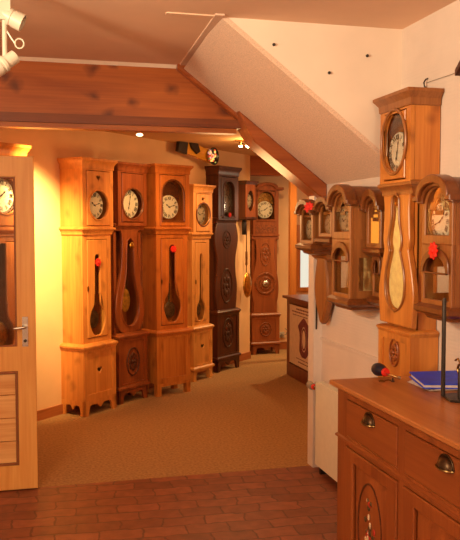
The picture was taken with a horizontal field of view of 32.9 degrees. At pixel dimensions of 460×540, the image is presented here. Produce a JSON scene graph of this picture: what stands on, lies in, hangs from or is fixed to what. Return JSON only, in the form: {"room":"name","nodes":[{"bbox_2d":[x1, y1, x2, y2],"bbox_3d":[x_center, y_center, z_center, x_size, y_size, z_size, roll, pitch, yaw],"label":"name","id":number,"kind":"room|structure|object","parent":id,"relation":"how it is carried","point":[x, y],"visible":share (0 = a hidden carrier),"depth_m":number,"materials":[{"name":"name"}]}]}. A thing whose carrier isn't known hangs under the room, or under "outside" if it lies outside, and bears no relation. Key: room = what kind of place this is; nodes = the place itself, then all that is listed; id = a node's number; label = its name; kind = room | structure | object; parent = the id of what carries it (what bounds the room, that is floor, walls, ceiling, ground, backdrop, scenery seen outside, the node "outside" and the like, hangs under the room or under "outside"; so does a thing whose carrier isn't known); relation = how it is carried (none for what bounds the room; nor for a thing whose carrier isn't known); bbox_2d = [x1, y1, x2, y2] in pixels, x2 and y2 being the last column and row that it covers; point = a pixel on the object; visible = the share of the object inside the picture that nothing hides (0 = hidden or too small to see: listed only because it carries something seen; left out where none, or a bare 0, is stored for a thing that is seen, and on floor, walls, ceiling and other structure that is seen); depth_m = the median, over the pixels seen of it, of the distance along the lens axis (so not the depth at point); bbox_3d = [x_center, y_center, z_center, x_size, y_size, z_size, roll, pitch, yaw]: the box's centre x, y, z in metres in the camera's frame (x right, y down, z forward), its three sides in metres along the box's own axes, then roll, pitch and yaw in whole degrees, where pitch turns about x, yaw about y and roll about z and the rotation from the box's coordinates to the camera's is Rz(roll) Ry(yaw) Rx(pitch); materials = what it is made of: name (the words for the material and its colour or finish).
{"room":"shop","nodes":[
{"label":"shop","id":0,"kind":"room"},
{"bbox_2d":[0,128,249,410],"bbox_3d":[-1.340,-0.013,6.932,0.080,2.480,6.081,2,4,31],"label":"wall","id":1,"kind":"structure","parent":0,"point":[46,145],"depth_m":6.63,"materials":[{"name":"paint"}]},
{"bbox_2d":[0,55,176,68],"bbox_3d":[-2.312,-1.248,4.384,4.130,0.020,0.020,-1,3,-14],"label":"trim","id":2,"kind":"structure","parent":1,"relation":"attached to","point":[38,59],"depth_m":4.77,"materials":[{"name":"white paint"}]},
{"bbox_2d":[0,121,236,134],"bbox_3d":[-2.148,-0.867,4.514,4.500,0.030,0.090,-1,3,-14],"label":"trim","id":3,"kind":"structure","parent":1,"relation":"attached to","point":[3,124],"depth_m":4.85,"materials":[{"name":"brown wood"}]},
{"bbox_2d":[0,111,240,129],"bbox_3d":[-2.136,-0.908,4.502,4.520,0.054,0.115,-1,3,-14],"label":"trim","id":4,"kind":"structure","parent":1,"relation":"attached to","point":[4,116],"depth_m":4.81,"materials":[{"name":"brown wood"}]},
{"bbox_2d":[37,352,250,420],"bbox_3d":[-1.299,1.184,6.972,0.015,0.085,6.081,2,4,31],"label":"baseboard","id":5,"kind":"structure","parent":1,"relation":"attached to","point":[56,410],"depth_m":6.70,"materials":[{"name":"brown wood"}]},
{"bbox_2d":[238,180,258,297],"bbox_3d":[0.203,-0.362,9.281,0.160,1.385,0.270,2,4,34],"label":"clock","id":6,"kind":"object","parent":1,"relation":"attached to","point":[246,188],"visible":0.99,"depth_m":9.22,"materials":[{"name":"brown wood"}]},
{"bbox_2d":[250,156,282,175],"bbox_3d":[1.136,-1.292,9.806,1.900,0.235,0.140,-1,3,-14],"label":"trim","id":7,"kind":"structure","parent":1,"relation":"attached to","point":[258,166],"depth_m":9.54,"materials":[{"name":"brown wood"}]},
{"bbox_2d":[1,349,309,486],"bbox_3d":[-1.195,1.220,7.557,7.800,0.050,5.315,-1,3,-14],"label":"floor","id":8,"kind":"structure","parent":0,"point":[253,415],"depth_m":6.17,"materials":[{"name":"beige carpet"}]},
{"bbox_2d":[0,142,30,418],"bbox_3d":[-1.753,0.177,5.824,0.300,2.220,0.480,2,4,31],"label":"clock","id":9,"kind":"object","parent":8,"relation":"on","point":[7,285],"visible":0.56,"depth_m":5.83,"materials":[{"name":"orange wood"}]},
{"bbox_2d":[0,155,37,490],"bbox_3d":[-1.576,0.333,4.618,0.828,2.022,0.100,-1,3,-14],"label":"door","id":10,"kind":"structure","parent":8,"relation":"on","point":[19,456],"depth_m":4.72,"materials":[{"name":"brown wood"}]},
{"bbox_2d":[57,157,117,416],"bbox_3d":[-1.228,0.141,6.782,0.290,2.190,0.460,2,4,31],"label":"clock","id":11,"kind":"object","parent":8,"relation":"on","point":[88,350],"visible":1,"depth_m":6.65,"materials":[{"name":"brown wood"}]},
{"bbox_2d":[95,258,100,266],"bbox_3d":[-1.131,-0.066,6.714,0.016,0.076,0.075,2,4,31],"label":"price tag","id":12,"kind":"object","parent":11,"relation":"attached to","point":[98,261],"visible":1,"depth_m":6.71,"materials":[{"name":"red paper"}]},
{"bbox_2d":[110,161,150,404],"bbox_3d":[-0.980,0.117,7.222,0.280,2.190,0.450,2,4,35],"label":"clock","id":13,"kind":"object","parent":8,"relation":"on","point":[129,179],"visible":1,"depth_m":7.17,"materials":[{"name":"red wood"}]},
{"bbox_2d":[141,163,193,396],"bbox_3d":[-0.616,0.094,7.548,0.460,2.200,0.275,-3,4,-41],"label":"clock","id":14,"kind":"object","parent":8,"relation":"on","point":[164,271],"visible":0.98,"depth_m":7.46,"materials":[{"name":"brown wood"}]},
{"bbox_2d":[187,184,215,381],"bbox_3d":[-0.374,0.131,8.257,0.280,2.050,0.400,2,4,34],"label":"clock","id":15,"kind":"object","parent":8,"relation":"on","point":[200,196],"visible":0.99,"depth_m":8.16,"materials":[{"name":"brown wood"}]},
{"bbox_2d":[204,165,241,372],"bbox_3d":[-0.128,-0.014,8.819,0.330,2.280,0.476,2,4,34],"label":"clock","id":16,"kind":"object","parent":8,"relation":"on","point":[223,311],"visible":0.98,"depth_m":8.70,"materials":[{"name":"brown wood"}]},
{"bbox_2d":[250,182,283,354],"bbox_3d":[0.422,-0.020,9.932,0.440,2.171,0.305,-1,3,-18],"label":"clock","id":17,"kind":"object","parent":8,"relation":"on","point":[264,231],"visible":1,"depth_m":9.85,"materials":[{"name":"brown wood"}]},
{"bbox_2d":[288,181,296,294],"bbox_3d":[0.755,-0.147,9.423,0.080,2.480,0.070,-1,3,-14],"label":"trim","id":18,"kind":"structure","parent":8,"relation":"on","point":[292,231],"depth_m":9.38,"materials":[{"name":"brown wood"}]},
{"bbox_2d":[282,294,307,384],"bbox_3d":[1.043,0.740,7.942,0.600,0.868,1.430,-1,3,-14],"label":"counter","id":19,"kind":"object","parent":8,"relation":"on","point":[298,373],"depth_m":8.30,"materials":[{"name":"brown wood"}]},
{"bbox_2d":[289,304,307,370],"bbox_3d":[0.727,0.694,8.074,0.008,0.625,0.685,-1,3,-14],"label":"poster","id":20,"kind":"object","parent":19,"relation":"attached to","point":[298,346],"visible":0.91,"depth_m":8.11,"materials":[{"name":"paper"}]},
{"bbox_2d":[0,466,336,539],"bbox_3d":[-0.840,1.582,0.844,5.150,0.050,7.885,-1,3,-14],"label":"floor","id":21,"kind":"structure","parent":0,"point":[288,503],"depth_m":4.46,"materials":[{"name":"ceramic"}]},
{"bbox_2d":[306,381,337,487],"bbox_3d":[0.619,1.036,4.988,0.081,0.595,0.565,-1,3,-14],"label":"radiator","id":22,"kind":"object","parent":21,"relation":"on","point":[326,395],"visible":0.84,"depth_m":4.93,"materials":[{"name":"metal"}]},
{"bbox_2d":[319,382,337,391],"bbox_3d":[0.643,0.744,4.920,0.042,0.004,0.385,-1,3,-14],"label":"grille","id":23,"kind":"object","parent":22,"relation":"attached to","point":[323,386],"depth_m":4.95,"materials":[{"name":"paint"}]},
{"bbox_2d":[329,376,459,539],"bbox_3d":[0.892,0.984,2.916,0.585,0.922,1.395,-1,3,-14],"label":"dresser","id":24,"kind":"object","parent":21,"relation":"on","point":[398,458],"visible":1,"depth_m":2.98,"materials":[{"name":"brown wood"}]},
{"bbox_2d":[371,363,401,379],"bbox_3d":[0.709,0.460,3.497,0.062,0.061,0.214,-1,3,-20],"label":"screwdriver","id":25,"kind":"object","parent":24,"relation":"on","point":[378,369],"visible":1,"depth_m":3.53,"materials":[{"name":"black plastic"}]},
{"bbox_2d":[407,381,446,390],"bbox_3d":[0.895,0.494,3.384,0.200,0.002,0.290,-1,3,-14],"label":"paper sheet","id":26,"kind":"object","parent":24,"relation":"on","point":[407,381],"visible":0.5,"depth_m":3.31,"materials":[{"name":"white paper"}]},
{"bbox_2d":[441,298,459,402],"bbox_3d":[0.966,0.312,3.090,0.245,0.400,0.175,-1,3,-14],"label":"metal stand","id":27,"kind":"object","parent":24,"relation":"on","point":[451,397],"visible":1,"depth_m":3.10,"materials":[{"name":"metal"}]},
{"bbox_2d":[373,87,443,376],"bbox_3d":[0.855,0.272,3.832,0.180,2.245,0.385,-1,3,-14],"label":"clock","id":28,"kind":"object","parent":21,"relation":"on","point":[410,116],"visible":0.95,"depth_m":3.69,"materials":[{"name":"brown wood"}]},
{"bbox_2d":[105,130,258,155],"bbox_3d":[-1.208,-1.324,7.471,7.800,0.080,5.210,-1,3,-14],"label":"ceiling","id":29,"kind":"structure","parent":0,"point":[227,143],"depth_m":7.77,"materials":[{"name":"paint"}]},
{"bbox_2d":[175,141,218,164],"bbox_3d":[-0.338,-1.231,8.167,0.088,0.237,0.632,2,4,36],"label":"board","id":30,"kind":"object","parent":29,"relation":"attached to","point":[211,156],"visible":1,"depth_m":8.18,"materials":[{"name":"wood"}]},
{"bbox_2d":[235,140,248,147],"bbox_3d":[0.147,-1.263,7.823,0.184,0.078,0.085,0,3,-2],"label":"ceiling lamp","id":31,"kind":"object","parent":29,"relation":"attached to","point":[240,144],"visible":0.64,"depth_m":7.81,"materials":[{"name":"gold metal"}]},
{"bbox_2d":[0,0,456,64],"bbox_3d":[-0.853,-1.102,0.750,5.150,0.080,7.990,-1,3,-14],"label":"ceiling","id":32,"kind":"structure","parent":0,"point":[136,31],"depth_m":3.80,"materials":[{"name":"paint"}]},
{"bbox_2d":[0,0,26,76],"bbox_3d":[-0.934,-0.989,3.222,0.185,0.412,0.100,-1,3,-14],"label":"ceiling spotlight","id":33,"kind":"object","parent":32,"relation":"hanging from","point":[9,16],"visible":1,"depth_m":3.21,"materials":[{"name":"white metal"}]},
{"bbox_2d":[0,61,234,119],"bbox_3d":[-2.128,-1.096,4.492,4.535,0.325,0.080,-1,3,-14],"label":"beam","id":34,"kind":"structure","parent":32,"relation":"attached to","point":[29,86],"depth_m":4.79,"materials":[{"name":"brown wood"}]},
{"bbox_2d":[250,176,308,341],"bbox_3d":[1.017,-0.198,10.372,2.080,2.480,0.080,-1,3,-14],"label":"wall","id":35,"kind":"structure","parent":0,"point":[281,181],"depth_m":10.25,"materials":[{"name":"paint"}]},
{"bbox_2d":[250,342,286,350],"bbox_3d":[1.019,0.993,10.387,1.900,0.100,0.015,-1,3,-14],"label":"baseboard","id":36,"kind":"structure","parent":35,"relation":"attached to","point":[283,345],"depth_m":10.29,"materials":[{"name":"brown wood"}]},
{"bbox_2d":[279,328,286,337],"bbox_3d":[0.702,0.832,10.277,0.115,0.134,0.050,-1,3,-14],"label":"power outlet","id":37,"kind":"object","parent":35,"relation":"attached to","point":[281,334],"visible":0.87,"depth_m":10.28,"materials":[{"name":"white plastic"}]},
{"bbox_2d":[296,225,307,291],"bbox_3d":[1.220,-0.159,10.385,0.720,0.880,0.050,-1,3,-14],"label":"window","id":38,"kind":"structure","parent":35,"relation":"in","point":[298,288],"depth_m":10.29,"materials":[{"name":"brown wood"}]},
{"bbox_2d":[184,17,379,183],"bbox_3d":[0.274,-0.890,4.496,0.975,0.746,1.206,-1,3,-14],"label":"ceiling","id":39,"kind":"structure","parent":0,"point":[228,62],"depth_m":4.31,"materials":[{"name":"paint"}]},
{"bbox_2d":[228,17,401,148],"bbox_3d":[0.415,-0.864,3.937,0.960,0.738,0.050,-1,3,-14],"label":"wall","id":40,"kind":"structure","parent":0,"point":[309,51],"depth_m":3.94,"materials":[{"name":"paint"}]},
{"bbox_2d":[165,12,213,17],"bbox_3d":[-0.192,-1.219,3.728,0.230,0.006,0.035,-1,3,-14],"label":"trim","id":41,"kind":"structure","parent":40,"relation":"attached to","point":[166,13],"depth_m":3.73,"materials":[{"name":"paint"}]},
{"bbox_2d":[180,13,224,64],"bbox_3d":[-0.174,-1.250,4.313,0.045,0.008,1.222,-1,3,-12],"label":"trim","id":42,"kind":"structure","parent":40,"relation":"attached to","point":[214,21],"depth_m":4.13,"materials":[{"name":"painted wood"}]},
{"bbox_2d":[321,0,459,388],"bbox_3d":[1.605,0.213,1.442,0.080,2.620,7.970,-1,3,-14],"label":"wall","id":43,"kind":"structure","parent":0,"point":[431,44],"depth_m":3.78,"materials":[{"name":"painted plaster"}]},
{"bbox_2d":[176,64,326,197],"bbox_3d":[0.136,-0.867,5.013,0.964,0.858,0.210,-1,3,-14],"label":"trim","id":44,"kind":"structure","parent":43,"relation":"attached to","point":[256,139],"depth_m":4.97,"materials":[{"name":"brown wood"}]},
{"bbox_2d":[294,199,332,323],"bbox_3d":[0.547,-0.048,4.940,0.224,0.795,0.344,-1,3,-14],"label":"wall clock","id":45,"kind":"object","parent":43,"relation":"attached to","point":[309,221],"visible":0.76,"depth_m":4.92,"materials":[{"name":"brown wood"}]},
{"bbox_2d":[304,202,312,212],"bbox_3d":[0.480,-0.381,4.749,0.071,0.072,0.016,2,4,36],"label":"price tag","id":46,"kind":"object","parent":45,"relation":"attached to","point":[308,206],"visible":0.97,"depth_m":4.75,"materials":[{"name":"red paper"}]},
{"bbox_2d":[308,196,321,467],"bbox_3d":[0.569,0.390,5.223,0.058,1.860,0.100,-1,3,-14],"label":"trim","id":47,"kind":"structure","parent":43,"relation":"attached to","point":[314,341],"depth_m":5.20,"materials":[{"name":"white paint"}]},
{"bbox_2d":[312,196,331,248],"bbox_3d":[0.632,-0.156,4.625,0.214,0.555,0.270,-1,3,-14],"label":"wall clock","id":48,"kind":"object","parent":43,"relation":"attached to","point":[324,238],"visible":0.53,"depth_m":4.63,"materials":[{"name":"brown wood"}]},
{"bbox_2d":[320,337,377,360],"bbox_3d":[0.758,0.484,4.584,0.010,0.016,1.240,-1,3,-14],"label":"trim","id":49,"kind":"structure","parent":43,"relation":"attached to","point":[321,338],"depth_m":4.69,"materials":[{"name":"white paint"}]},
{"bbox_2d":[325,184,379,310],"bbox_3d":[0.695,-0.125,4.328,0.239,0.695,0.320,-1,3,-14],"label":"wall clock","id":50,"kind":"object","parent":43,"relation":"attached to","point":[348,223],"visible":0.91,"depth_m":4.24,"materials":[{"name":"brown wood"}]},
{"bbox_2d":[359,189,384,308],"bbox_3d":[0.795,-0.106,4.101,0.159,0.640,0.245,-1,3,-14],"label":"wall clock","id":51,"kind":"object","parent":43,"relation":"attached to","point":[372,203],"visible":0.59,"depth_m":4.10,"materials":[{"name":"brown wood"}]},
{"bbox_2d":[412,174,459,323],"bbox_3d":[0.955,-0.091,3.316,0.239,0.625,0.315,-1,3,-14],"label":"wall clock","id":52,"kind":"object","parent":43,"relation":"attached to","point":[438,194],"visible":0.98,"depth_m":3.27,"materials":[{"name":"brown wood"}]},
{"bbox_2d":[428,242,437,259],"bbox_3d":[0.851,-0.081,3.278,0.016,0.076,0.075,-1,3,-14],"label":"price tag","id":53,"kind":"object","parent":52,"relation":"attached to","point":[433,250],"visible":1,"depth_m":3.27,"materials":[{"name":"red paper"}]},
{"bbox_2d":[423,73,454,86],"bbox_3d":[1.017,-0.887,3.471,0.027,0.049,0.604,-1,3,-14],"label":"wall hook","id":54,"kind":"object","parent":43,"relation":"attached to","point":[453,73],"visible":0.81,"depth_m":3.75,"materials":[{"name":"metal"}]},
{"bbox_2d":[455,61,459,75],"bbox_3d":[1.034,-0.786,3.170,0.140,0.271,0.220,-1,3,-14],"label":"cuckoo clock","id":55,"kind":"object","parent":43,"relation":"attached to","point":[457,69],"visible":1,"depth_m":3.24,"materials":[{"name":"brown wood"}]},
{"bbox_3d":[0.901,0.491,3.383,0.190,0.002,0.294,-1,3,-14],"label":"paper sheet","id":56,"kind":"object","parent":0,"visible":0},
{"bbox_3d":[0.906,0.488,3.382,0.180,0.002,0.298,-1,3,-14],"label":"paper sheet","id":57,"kind":"object","parent":56,"relation":"on","visible":0},
{"bbox_2d":[409,370,457,388],"bbox_3d":[0.920,0.470,3.358,0.234,0.032,0.262,0,3,-1],"label":"folder","id":58,"kind":"object","parent":57,"relation":"on","point":[425,379],"visible":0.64,"depth_m":3.34,"materials":[{"name":"blue plastic"}]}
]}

